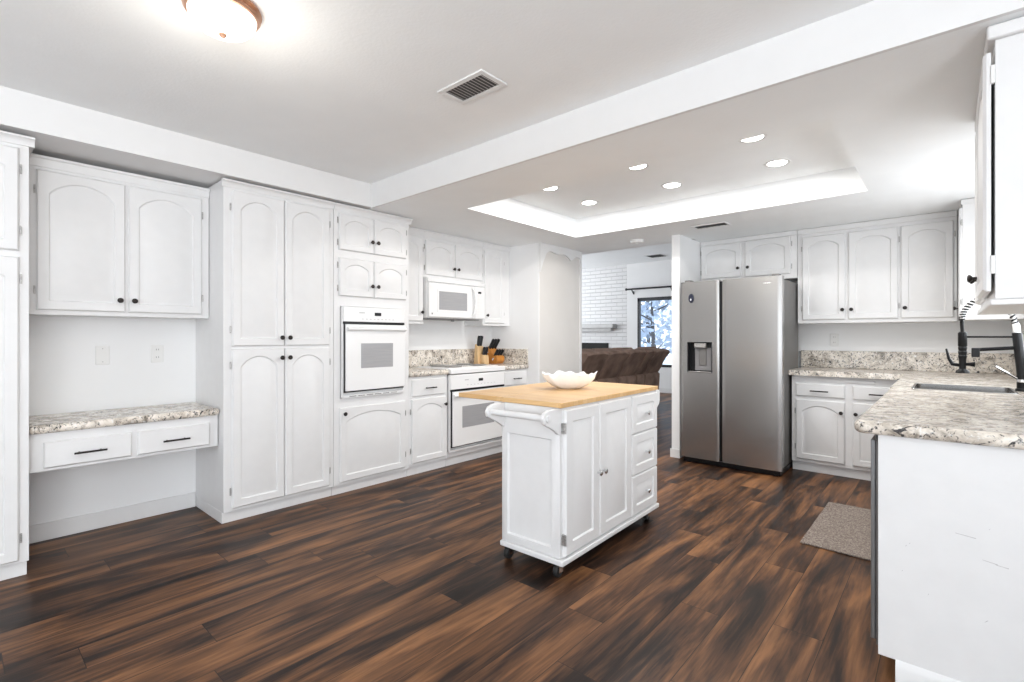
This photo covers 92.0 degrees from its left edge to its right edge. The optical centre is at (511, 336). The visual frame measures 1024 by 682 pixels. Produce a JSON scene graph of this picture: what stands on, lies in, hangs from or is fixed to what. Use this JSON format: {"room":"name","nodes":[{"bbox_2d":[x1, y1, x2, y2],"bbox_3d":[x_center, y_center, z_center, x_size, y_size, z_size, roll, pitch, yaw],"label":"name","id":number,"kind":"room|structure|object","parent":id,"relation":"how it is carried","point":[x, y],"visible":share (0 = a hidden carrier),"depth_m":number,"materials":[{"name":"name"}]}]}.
{"room":"kitchen","nodes":[
{"label":"kitchen","id":0,"kind":"room"},
{"bbox_2d":[0,86,370,208],"bbox_3d":[-3.075,-1.127,2.198,0.620,0.185,5.235,0,0,41],"label":"soffit","id":1,"kind":"structure","parent":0,"point":[60,130],"depth_m":2.91,"materials":[{"name":"white paint"}]},
{"bbox_2d":[29,316,490,525],"bbox_3d":[-2.686,-0.090,3.199,0.120,2.620,7.250,0,0,41],"label":"wall","id":2,"kind":"structure","parent":0,"point":[64,376],"depth_m":3.23,"materials":[{"name":"white paint"}]},
{"bbox_2d":[95,346,109,364],"bbox_3d":[-2.626,0.118,3.171,0.007,0.120,0.072,0,0,41],"label":"blank wall plate","id":3,"kind":"object","parent":2,"relation":"attached to","point":[102,353],"visible":1,"depth_m":3.17,"materials":[{"name":"white plastic"}]},
{"bbox_2d":[29,492,195,543],"bbox_3d":[-2.575,1.167,3.224,0.014,0.105,0.895,0,0,41],"label":"baseboard","id":4,"kind":"structure","parent":2,"relation":"attached to","point":[91,521],"depth_m":3.19,"materials":[{"name":"white paint"}]},
{"bbox_2d":[29,153,209,319],"bbox_3d":[-2.451,-0.565,3.115,0.337,0.880,0.892,0,0,41],"label":"upper cabinet","id":5,"kind":"object","parent":2,"relation":"attached to","point":[104,242],"visible":0.93,"depth_m":2.98,"materials":[{"name":"white paint"}]},
{"bbox_2d":[29,415,217,473],"bbox_3d":[-2.378,0.613,3.046,0.505,0.204,0.893,0,0,41],"label":"drawer unit","id":6,"kind":"object","parent":2,"relation":"attached to","point":[65,449],"visible":0.84,"depth_m":2.85,"materials":[{"name":"white paint"}]},
{"bbox_2d":[29,402,218,434],"bbox_3d":[-2.391,0.488,3.059,0.502,0.046,0.895,0,0,41],"label":"countertop","id":7,"kind":"structure","parent":6,"relation":"on","point":[49,423],"depth_m":2.92,"materials":[{"name":"stone"}]},
{"bbox_2d":[151,345,163,362],"bbox_3d":[-2.432,0.115,3.390,0.009,0.120,0.072,0,0,41],"label":"wall outlet","id":8,"kind":"object","parent":2,"relation":"attached to","point":[157,351],"visible":1,"depth_m":3.39,"materials":[{"name":"white plastic"}]},
{"bbox_2d":[409,227,424,323],"bbox_3d":[-1.063,-0.576,4.692,0.337,0.901,0.362,0,0,41],"label":"upper cabinet","id":9,"kind":"object","parent":2,"relation":"attached to","point":[416,310],"visible":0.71,"depth_m":4.67,"materials":[{"name":"white paint"}]},
{"bbox_2d":[409,349,474,366],"bbox_3d":[-0.776,0.220,5.258,0.022,0.170,1.586,0,0,41],"label":"backsplash","id":10,"kind":"structure","parent":2,"relation":"attached to","point":[417,358],"depth_m":5.26,"materials":[{"name":"stone"}]},
{"bbox_2d":[423,230,483,282],"bbox_3d":[-0.675,-0.803,5.132,0.337,0.446,0.806,0,0,41],"label":"upper cabinet","id":11,"kind":"object","parent":2,"relation":"attached to","point":[445,256],"visible":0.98,"depth_m":5.01,"materials":[{"name":"white paint"}]},
{"bbox_2d":[423,277,484,321],"bbox_3d":[-0.652,-0.366,5.095,0.416,0.417,0.770,0,0,41],"label":"microwave","id":12,"kind":"object","parent":11,"relation":"attached to","point":[443,299],"visible":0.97,"depth_m":4.95,"materials":[{"name":"white plastic"}]},
{"bbox_2d":[464,242,510,325],"bbox_3d":[-0.263,-0.576,5.600,0.337,0.901,0.436,0,0,41],"label":"upper cabinet","id":13,"kind":"object","parent":2,"relation":"attached to","point":[495,261],"visible":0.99,"depth_m":5.49,"materials":[{"name":"white paint"}]},
{"bbox_2d":[0,0,874,183],"bbox_3d":[-0.928,-1.270,0.308,6.600,0.100,5.235,0,0,41],"label":"ceiling","id":14,"kind":"structure","parent":0,"point":[345,88],"depth_m":2.18,"materials":[{"name":"paint"}]},
{"bbox_2d":[181,0,261,42],"bbox_3d":[-1.069,-1.163,1.827,0.260,0.113,0.260,0,0,41],"label":"flush light","id":15,"kind":"object","parent":14,"relation":"attached to","point":[235,21],"visible":1,"depth_m":1.78,"materials":[{"name":"white glass"}]},
{"bbox_2d":[437,69,507,104],"bbox_3d":[-0.196,-1.216,2.418,0.310,0.008,0.180,0,0,41],"label":"ceiling vent","id":16,"kind":"object","parent":14,"relation":"in","point":[480,83],"visible":1,"depth_m":2.41,"materials":[{"name":"white metal"}]},
{"bbox_2d":[0,393,894,681],"bbox_3d":[-0.031,1.260,4.958,11.400,0.080,13.600,0,0,41],"label":"floor","id":17,"kind":"structure","parent":0,"point":[410,578],"depth_m":2.32,"materials":[{"name":"brown wood"}]},
{"bbox_2d":[0,130,34,580],"bbox_3d":[-2.835,0.102,2.483,0.597,2.235,0.590,0,0,41],"label":"tall cabinet","id":18,"kind":"object","parent":17,"relation":"on","point":[16,150],"visible":1,"depth_m":2.47,"materials":[{"name":"white paint"}]},
{"bbox_2d":[196,178,334,523],"bbox_3d":[-1.808,0.099,3.650,0.597,2.242,0.777,0,0,41],"label":"pantry cabinet","id":19,"kind":"object","parent":17,"relation":"on","point":[264,348],"visible":1,"depth_m":3.42,"materials":[{"name":"white paint"}]},
{"bbox_2d":[331,203,412,495],"bbox_3d":[-1.311,0.099,4.214,0.597,2.242,0.720,0,0,41],"label":"tall cabinet","id":20,"kind":"object","parent":17,"relation":"on","point":[371,248],"visible":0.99,"depth_m":3.99,"materials":[{"name":"white paint"}]},
{"bbox_2d":[340,306,406,398],"bbox_3d":[-1.284,0.120,4.171,0.573,0.710,0.578,0,0,41],"label":"wall oven","id":21,"kind":"object","parent":20,"relation":"in","point":[372,340],"visible":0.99,"depth_m":3.97,"materials":[{"name":"white metal"}]},
{"bbox_2d":[407,375,447,475],"bbox_3d":[-0.937,0.786,4.634,0.602,0.868,0.440,0,0,41],"label":"base cabinet","id":22,"kind":"object","parent":17,"relation":"on","point":[428,403],"visible":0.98,"depth_m":4.44,"materials":[{"name":"white paint"}]},
{"bbox_2d":[409,348,528,376],"bbox_3d":[-0.558,0.243,5.080,0.583,0.216,1.608,0,0,41],"label":"countertop","id":23,"kind":"structure","parent":22,"relation":"on","point":[516,358],"depth_m":5.30,"materials":[{"name":"stone"}]},
{"bbox_2d":[474,344,488,363],"bbox_3d":[-0.341,0.193,5.514,0.129,0.223,0.115,0,0,41],"label":"knife block","id":24,"kind":"object","parent":23,"relation":"on","point":[479,358],"visible":0.76,"depth_m":5.49,"materials":[{"name":"brown wood"}]},
{"bbox_2d":[477,336,480,345],"bbox_3d":[-0.369,0.069,5.510,0.046,0.166,0.044,0,0,41],"label":"kitchen knife","id":25,"kind":"object","parent":24,"relation":"in","point":[479,337],"visible":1,"depth_m":5.50,"materials":[{"name":"black plastic"}]},
{"bbox_2d":[487,346,503,363],"bbox_3d":[-0.186,0.206,5.660,0.159,0.197,0.130,0,0,41],"label":"knife block","id":26,"kind":"object","parent":23,"relation":"on","point":[499,359],"visible":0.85,"depth_m":5.62,"materials":[{"name":"orange wood"}]},
{"bbox_2d":[489,339,494,348],"bbox_3d":[-0.239,0.103,5.663,0.096,0.165,0.039,0,0,-18],"label":"kitchen knife","id":27,"kind":"object","parent":26,"relation":"in","point":[493,340],"visible":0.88,"depth_m":5.65,"materials":[{"name":"black plastic"}]},
{"bbox_2d":[415,363,504,465],"bbox_3d":[-0.514,0.751,5.062,0.608,0.937,0.754,0,0,41],"label":"range","id":28,"kind":"object","parent":17,"relation":"on","point":[471,434],"visible":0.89,"depth_m":4.81,"materials":[{"name":"white metal"}]},
{"bbox_2d":[415,364,504,373],"bbox_3d":[-0.530,0.324,5.076,0.565,0.053,0.754,0,0,41],"label":"cooktop","id":29,"kind":"object","parent":28,"relation":"in","point":[454,368],"depth_m":4.94,"materials":[{"name":"white metal"}]},
{"bbox_2d":[492,369,526,451],"bbox_3d":[-0.154,0.786,5.523,0.602,0.868,0.407,0,0,41],"label":"base cabinet","id":30,"kind":"object","parent":17,"relation":"on","point":[516,377],"visible":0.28,"depth_m":5.34,"materials":[{"name":"white paint"}]},
{"bbox_2d":[459,382,659,577],"bbox_3d":[0.322,0.775,3.092,0.770,0.890,1.335,0,0,40],"label":"island cart","id":31,"kind":"object","parent":17,"relation":"on","point":[579,468],"visible":1,"depth_m":2.68,"materials":[{"name":"white paint"}]},
{"bbox_2d":[542,371,596,388],"bbox_3d":[0.369,0.274,3.167,0.360,0.110,0.259,0,0,-1],"label":"serving bowl","id":32,"kind":"object","parent":31,"relation":"on","point":[559,379],"visible":1,"depth_m":3.09,"materials":[{"name":"white ceramic"}]},
{"bbox_2d":[501,382,657,407],"bbox_3d":[0.461,0.343,3.023,0.401,0.026,1.144,0,0,40],"label":"countertop","id":33,"kind":"structure","parent":31,"relation":"on","point":[557,398],"depth_m":2.83,"materials":[{"name":"brown wood"}]},
{"bbox_2d":[582,264,626,348],"bbox_3d":[1.437,-0.225,12.334,3.055,2.889,0.220,0,0,41],"label":"brick fireplace","id":34,"kind":"object","parent":17,"relation":"on","point":[604,295],"visible":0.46,"depth_m":11.76,"materials":[{"name":"white brick"}]},
{"bbox_2d":[582,347,669,389],"bbox_3d":[1.385,0.693,7.675,1.155,1.055,2.510,0,0,41],"label":"reclining sofa","id":35,"kind":"object","parent":17,"relation":"on","point":[625,365],"visible":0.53,"depth_m":7.36,"materials":[{"name":"brown fabric"}]},
{"bbox_2d":[593,348,613,350],"bbox_3d":[1.316,0.200,7.169,0.140,0.070,0.470,0,0,41],"label":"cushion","id":36,"kind":"object","parent":35,"relation":"on","point":[595,349],"depth_m":7.04,"materials":[{"name":"brown fabric"}]},
{"bbox_2d":[614,347,632,349],"bbox_3d":[1.695,0.200,7.598,0.140,0.070,0.455,0,0,41],"label":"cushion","id":37,"kind":"object","parent":35,"relation":"on","point":[623,347],"depth_m":7.49,"materials":[{"name":"brown fabric"}]},
{"bbox_2d":[681,273,797,476],"bbox_3d":[2.237,0.334,4.834,0.895,1.772,0.778,0,0,41],"label":"refrigerator","id":38,"kind":"object","parent":17,"relation":"on","point":[739,336],"visible":0.99,"depth_m":4.53,"materials":[{"name":"silver metal"}]},
{"bbox_2d":[800,502,870,560],"bbox_3d":[2.169,1.214,3.133,0.425,0.010,0.970,0,0,41],"label":"floor mat","id":39,"kind":"object","parent":17,"relation":"on","point":[839,528],"visible":0.56,"depth_m":3.07,"materials":[{"name":"beige carpet"}]},
{"bbox_2d":[792,375,897,480],"bbox_3d":[3.080,0.786,4.470,0.865,0.868,0.652,0,0,41],"label":"base cabinet","id":40,"kind":"object","parent":17,"relation":"on","point":[825,410],"visible":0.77,"depth_m":4.33,"materials":[{"name":"white paint"}]},
{"bbox_2d":[871,434,877,644],"bbox_3d":[1.736,0.786,1.840,0.598,0.868,0.600,0,0,41],"label":"dishwasher","id":41,"kind":"object","parent":17,"relation":"on","point":[874,441],"visible":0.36,"depth_m":1.80,"materials":[{"name":"grey metal"}]},
{"bbox_2d":[878,435,1023,681],"bbox_3d":[2.474,0.784,2.683,0.667,0.871,2.922,0,0,41],"label":"base cabinet","id":42,"kind":"object","parent":17,"relation":"on","point":[951,515],"visible":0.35,"depth_m":1.65,"materials":[{"name":"white paint"}]},
{"bbox_2d":[789,350,1023,449],"bbox_3d":[2.343,0.242,3.188,1.533,0.212,3.553,0,0,41],"label":"countertop","id":43,"kind":"structure","parent":42,"relation":"on","point":[974,418],"depth_m":2.50,"materials":[{"name":"stone"}]},
{"bbox_2d":[911,383,1018,393],"bbox_3d":[2.644,0.429,2.908,0.447,0.258,0.422,0,0,41],"label":"sink","id":44,"kind":"object","parent":43,"relation":"in","point":[1005,390],"visible":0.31,"depth_m":3.02,"materials":[{"name":"silver metal"}]},
{"bbox_2d":[945,298,1023,391],"bbox_3d":[2.722,0.030,2.839,0.353,0.544,0.066,0,0,41],"label":"kitchen faucet","id":45,"kind":"object","parent":43,"relation":"on","point":[1017,336],"visible":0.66,"depth_m":2.81,"materials":[{"name":"black metal"}]},
{"bbox_2d":[491,243,538,383],"bbox_3d":[0.246,0.095,5.993,0.848,2.250,0.820,0,0,41],"label":"wall","id":46,"kind":"structure","parent":0,"point":[522,332],"depth_m":5.54,"materials":[{"name":"white paint"}]},
{"bbox_2d":[497,348,527,363],"bbox_3d":[-0.031,0.220,5.673,0.546,0.170,0.022,0,0,41],"label":"backsplash","id":47,"kind":"structure","parent":46,"relation":"attached to","point":[511,356],"depth_m":5.60,"materials":[{"name":"stone"}]},
{"bbox_2d":[539,252,578,382],"bbox_3d":[0.558,0.095,5.702,0.005,2.250,0.775,0,0,41],"label":"wall panel","id":48,"kind":"object","parent":46,"relation":"attached to","point":[558,276],"visible":0.64,"depth_m":5.66,"materials":[{"name":"paint"}]},
{"bbox_2d":[539,242,580,271],"bbox_3d":[0.565,-0.870,5.689,0.022,0.320,0.785,0,0,41],"label":"trim","id":49,"kind":"structure","parent":46,"relation":"attached to","point":[544,248],"depth_m":5.59,"materials":[{"name":"white paint"}]},
{"bbox_2d":[579,252,581,372],"bbox_3d":[0.830,0.095,6.002,0.017,2.250,0.035,0,0,41],"label":"trim","id":50,"kind":"structure","parent":46,"relation":"attached to","point":[580,261],"depth_m":5.99,"materials":[{"name":"white paint"}]},
{"bbox_2d":[582,243,671,268],"bbox_3d":[1.037,-1.710,9.500,7.000,0.080,5.170,0,0,41],"label":"ceiling","id":51,"kind":"structure","parent":0,"point":[632,255],"depth_m":10.27,"materials":[{"name":"paint"}]},
{"bbox_2d":[646,254,666,257],"bbox_3d":[2.967,-1.666,10.179,0.360,0.008,0.360,0,0,41],"label":"ceiling vent","id":52,"kind":"object","parent":51,"relation":"in","point":[654,255],"visible":1,"depth_m":10.13,"materials":[{"name":"grey metal"}]},
{"bbox_2d":[582,239,694,254],"bbox_3d":[-0.698,-1.405,7.530,7.000,0.750,0.080,0,0,41],"label":"wall","id":53,"kind":"structure","parent":0,"point":[693,239],"depth_m":5.76,"materials":[{"name":"white paint"}]},
{"bbox_2d":[627,260,671,392],"bbox_3d":[2.733,-0.280,11.388,7.050,3.000,0.134,0,0,41],"label":"wall","id":54,"kind":"structure","parent":0,"point":[656,273],"depth_m":11.06,"materials":[{"name":"white paint"}]},
{"bbox_2d":[625,286,671,293],"bbox_3d":[3.339,-1.039,10.692,1.920,0.137,0.138,0,0,41],"label":"curtain rod","id":55,"kind":"object","parent":54,"relation":"attached to","point":[626,289],"visible":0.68,"depth_m":10.93,"materials":[{"name":"grey metal"}]},
{"bbox_2d":[637,296,671,366],"bbox_3d":[3.205,-0.110,10.925,0.910,1.540,0.065,0,0,41],"label":"window","id":56,"kind":"structure","parent":54,"relation":"in","point":[654,314],"depth_m":10.94,"materials":[{"name":"clear glass"}]},
{"bbox_2d":[672,235,700,457],"bbox_3d":[1.984,0.095,5.375,0.083,2.250,0.990,0,0,41],"label":"wall","id":57,"kind":"structure","parent":0,"point":[686,252],"depth_m":5.01,"materials":[{"name":"white paint"}]},
{"bbox_2d":[670,448,679,457],"bbox_3d":[1.650,1.177,5.002,0.099,0.085,0.012,0,0,41],"label":"baseboard","id":58,"kind":"structure","parent":57,"relation":"attached to","point":[675,453],"depth_m":4.99,"materials":[{"name":"white paint"}]},
{"bbox_2d":[368,10,1023,252],"bbox_3d":[1.264,-1.145,4.220,4.720,0.230,3.535,0,0,41],"label":"ceiling","id":59,"kind":"structure","parent":0,"point":[890,134],"depth_m":3.26,"materials":[{"name":"paint"}]},
{"bbox_2d":[543,186,559,190],"bbox_3d":[0.307,-1.217,4.040,0.168,0.006,0.168,0,0,41],"label":"recessed light","id":60,"kind":"object","parent":59,"relation":"in","point":[556,187],"visible":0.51,"depth_m":4.08,"materials":[{"name":"white paint"}]},
{"bbox_2d":[580,200,597,204],"bbox_3d":[0.700,-1.217,4.487,0.168,0.006,0.168,0,0,41],"label":"recessed light","id":61,"kind":"object","parent":59,"relation":"in","point":[585,202],"visible":1,"depth_m":4.47,"materials":[{"name":"white paint"}]},
{"bbox_2d":[630,239,643,243],"bbox_3d":[1.331,-1.010,5.264,0.140,0.040,0.140,0,0,41],"label":"smoke detector","id":62,"kind":"object","parent":59,"relation":"attached to","point":[633,241],"visible":1,"depth_m":5.22,"materials":[{"name":"white plastic"}]},
{"bbox_2d":[628,164,648,169],"bbox_3d":[0.892,-1.217,3.525,0.168,0.006,0.168,0,0,41],"label":"recessed light","id":63,"kind":"object","parent":59,"relation":"in","point":[640,167],"visible":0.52,"depth_m":3.55,"materials":[{"name":"white paint"}]},
{"bbox_2d":[661,182,682,188],"bbox_3d":[1.285,-1.217,3.971,0.168,0.006,0.168,0,0,41],"label":"recessed light","id":64,"kind":"object","parent":59,"relation":"in","point":[669,185],"visible":1,"depth_m":3.97,"materials":[{"name":"white paint"}]},
{"bbox_2d":[691,221,730,229],"bbox_3d":[1.832,-1.026,4.562,0.310,0.008,0.150,0,0,41],"label":"ceiling vent","id":65,"kind":"object","parent":59,"relation":"in","point":[718,224],"visible":1,"depth_m":4.56,"materials":[{"name":"grey metal"}]},
{"bbox_2d":[738,134,767,142],"bbox_3d":[1.466,-1.217,3.019,0.168,0.006,0.168,0,0,41],"label":"recessed light","id":66,"kind":"object","parent":59,"relation":"in","point":[758,138],"visible":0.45,"depth_m":3.05,"materials":[{"name":"white paint"}]},
{"bbox_2d":[764,159,790,166],"bbox_3d":[1.859,-1.217,3.466,0.168,0.006,0.168,0,0,41],"label":"recessed light","id":67,"kind":"object","parent":59,"relation":"in","point":[777,162],"visible":1,"depth_m":3.46,"materials":[{"name":"white paint"}]},
{"bbox_2d":[371,0,1023,207],"bbox_3d":[1.077,-1.125,2.017,5.850,0.190,0.020,0,0,41],"label":"soffit beam","id":68,"kind":"structure","parent":0,"point":[876,27],"depth_m":2.14,"materials":[{"name":"white paint"}]},
{"bbox_2d":[791,217,1013,367],"bbox_3d":[3.264,-0.080,4.827,2.562,2.600,0.120,0,0,41],"label":"wall","id":69,"kind":"structure","parent":0,"point":[925,336],"depth_m":4.47,"materials":[{"name":"white paint"}]},
{"bbox_2d":[700,230,797,280],"bbox_3d":[2.491,-0.799,5.179,0.932,0.458,0.367,0,0,41],"label":"upper cabinet","id":70,"kind":"object","parent":69,"relation":"attached to","point":[763,255],"visible":0.94,"depth_m":5.03,"materials":[{"name":"white paint"}]},
{"bbox_2d":[830,334,838,345],"bbox_3d":[3.154,0.030,4.838,0.072,0.120,0.009,0,0,41],"label":"wall outlet","id":71,"kind":"object","parent":69,"relation":"attached to","point":[834,338],"visible":1,"depth_m":4.83,"materials":[{"name":"white plastic"}]},
{"bbox_2d":[798,210,956,323],"bbox_3d":[3.273,-0.578,4.491,1.143,0.900,0.367,0,0,41],"label":"upper cabinet","id":72,"kind":"object","parent":69,"relation":"attached to","point":[900,269],"visible":0.99,"depth_m":4.33,"materials":[{"name":"white paint"}]},
{"bbox_2d":[801,350,1013,373],"bbox_3d":[3.510,0.219,4.514,1.532,0.166,0.022,0,0,41],"label":"backsplash","id":73,"kind":"structure","parent":69,"relation":"attached to","point":[912,361],"depth_m":4.47,"materials":[{"name":"stone"}]},
{"bbox_2d":[1017,319,1023,341],"bbox_3d":[2.989,-0.080,2.668,0.120,2.600,3.485,0,0,41],"label":"wall","id":74,"kind":"structure","parent":0,"point":[1021,322],"depth_m":3.68,"materials":[{"name":"white paint"}]},
{"bbox_2d":[953,198,1023,320],"bbox_3d":[3.601,-0.577,3.747,0.382,0.898,0.407,0,0,41],"label":"upper cabinet","id":75,"kind":"object","parent":74,"relation":"attached to","point":[966,216],"visible":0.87,"depth_m":3.67,"materials":[{"name":"white paint"}]},
{"bbox_2d":[967,16,1023,314],"bbox_3d":[2.000,-0.566,1.911,0.358,0.921,0.988,0,0,41],"label":"upper cabinet","id":76,"kind":"object","parent":74,"relation":"attached to","point":[998,279],"visible":1,"depth_m":1.62,"materials":[{"name":"white paint"}]},
{"bbox_2d":[1012,358,1015,375],"bbox_3d":[2.915,0.236,2.694,0.022,0.132,3.496,0,0,41],"label":"backsplash","id":77,"kind":"structure","parent":74,"relation":"attached to","point":[1013,359],"depth_m":3.95,"materials":[{"name":"stone"}]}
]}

